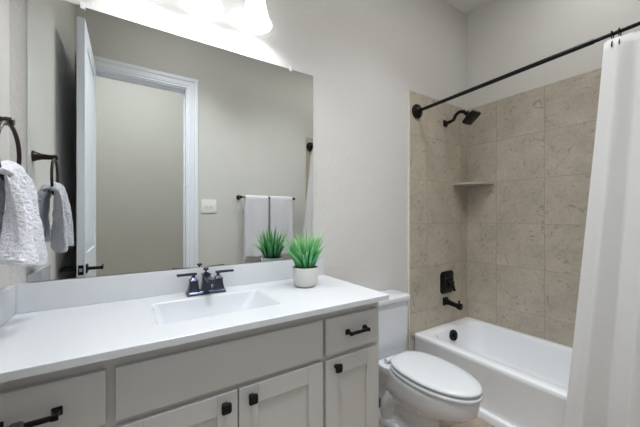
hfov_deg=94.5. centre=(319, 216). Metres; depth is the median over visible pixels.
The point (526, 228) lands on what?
wall tile
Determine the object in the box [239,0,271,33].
vanity light
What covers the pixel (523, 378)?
bathtub
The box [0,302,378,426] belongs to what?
vanity cabinet
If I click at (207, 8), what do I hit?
vanity light
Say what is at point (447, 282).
shower valve
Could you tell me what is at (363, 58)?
wall
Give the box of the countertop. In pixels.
[0,257,388,382]
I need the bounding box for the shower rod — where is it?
[412,21,639,118]
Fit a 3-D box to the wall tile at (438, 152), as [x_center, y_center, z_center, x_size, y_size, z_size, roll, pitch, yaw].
[0.972,-0.020,2.381,0.752,1.815,0.010,0,0,-33]
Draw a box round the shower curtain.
[563,29,639,426]
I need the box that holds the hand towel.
[0,160,47,265]
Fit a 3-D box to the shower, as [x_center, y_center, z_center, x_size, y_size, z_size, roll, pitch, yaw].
[1.097,-0.762,2.299,0.116,0.124,0.265,0,0,-33]
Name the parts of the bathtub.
overflow plate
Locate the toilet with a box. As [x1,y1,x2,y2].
[379,289,482,426]
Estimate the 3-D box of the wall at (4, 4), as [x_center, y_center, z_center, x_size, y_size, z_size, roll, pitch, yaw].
[-0.727,-0.279,0.376,0.100,2.974,1.535,0,0,-33]
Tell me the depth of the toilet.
1.60 m
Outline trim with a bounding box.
[408,90,409,350]
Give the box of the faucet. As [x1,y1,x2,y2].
[177,267,233,296]
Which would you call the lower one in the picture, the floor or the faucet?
the floor
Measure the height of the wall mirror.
1.072 m
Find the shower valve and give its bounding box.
[440,270,455,293]
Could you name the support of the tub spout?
attached to the wall tile at (438, 152)
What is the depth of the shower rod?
1.59 m
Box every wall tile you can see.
[410,90,466,336]
[467,68,601,346]
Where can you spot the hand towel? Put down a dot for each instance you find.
(22, 240)
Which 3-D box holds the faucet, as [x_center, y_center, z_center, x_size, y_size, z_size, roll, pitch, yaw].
[-0.493,0.287,1.300,0.242,0.114,0.133,0,0,-33]
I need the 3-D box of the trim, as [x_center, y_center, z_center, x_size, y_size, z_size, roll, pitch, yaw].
[0.652,0.090,2.174,0.010,2.037,0.011,0,0,-33]
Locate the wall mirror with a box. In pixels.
[27,0,312,281]
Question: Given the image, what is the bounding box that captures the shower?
[443,110,480,126]
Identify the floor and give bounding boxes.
[379,398,493,426]
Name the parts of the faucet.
lever, handle, plate, spout, handle, lever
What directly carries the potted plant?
on the countertop
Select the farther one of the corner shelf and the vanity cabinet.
the corner shelf
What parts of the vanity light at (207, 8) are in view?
lamp shade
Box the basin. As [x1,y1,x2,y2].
[152,291,278,324]
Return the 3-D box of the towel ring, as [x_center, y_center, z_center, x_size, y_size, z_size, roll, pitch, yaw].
[-0.896,-0.190,0.809,0.085,0.200,0.175,0,0,-33]
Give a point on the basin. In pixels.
(176, 311)
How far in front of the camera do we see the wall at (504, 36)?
2.16 m
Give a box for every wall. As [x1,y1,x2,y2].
[0,0,8,289]
[9,0,466,350]
[467,0,639,109]
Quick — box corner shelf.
[452,181,493,186]
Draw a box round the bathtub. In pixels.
[414,317,572,426]
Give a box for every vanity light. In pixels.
[186,0,223,16]
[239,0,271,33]
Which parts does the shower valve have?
lever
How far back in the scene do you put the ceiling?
2.46 m
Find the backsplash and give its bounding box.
[16,257,323,313]
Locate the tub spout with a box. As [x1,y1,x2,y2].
[443,297,462,309]
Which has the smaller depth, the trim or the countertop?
the countertop
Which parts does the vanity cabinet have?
pull handle, drawer, door, false drawer, knob, knob, door, knob, drawer, door, pull handle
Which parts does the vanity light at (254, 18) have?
lamp shade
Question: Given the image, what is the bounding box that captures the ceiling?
[445,0,490,14]
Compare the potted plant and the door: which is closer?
the door
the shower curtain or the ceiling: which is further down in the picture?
the shower curtain
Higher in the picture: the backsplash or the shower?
the shower
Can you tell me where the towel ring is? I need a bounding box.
[0,116,21,181]
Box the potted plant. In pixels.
[282,228,328,287]

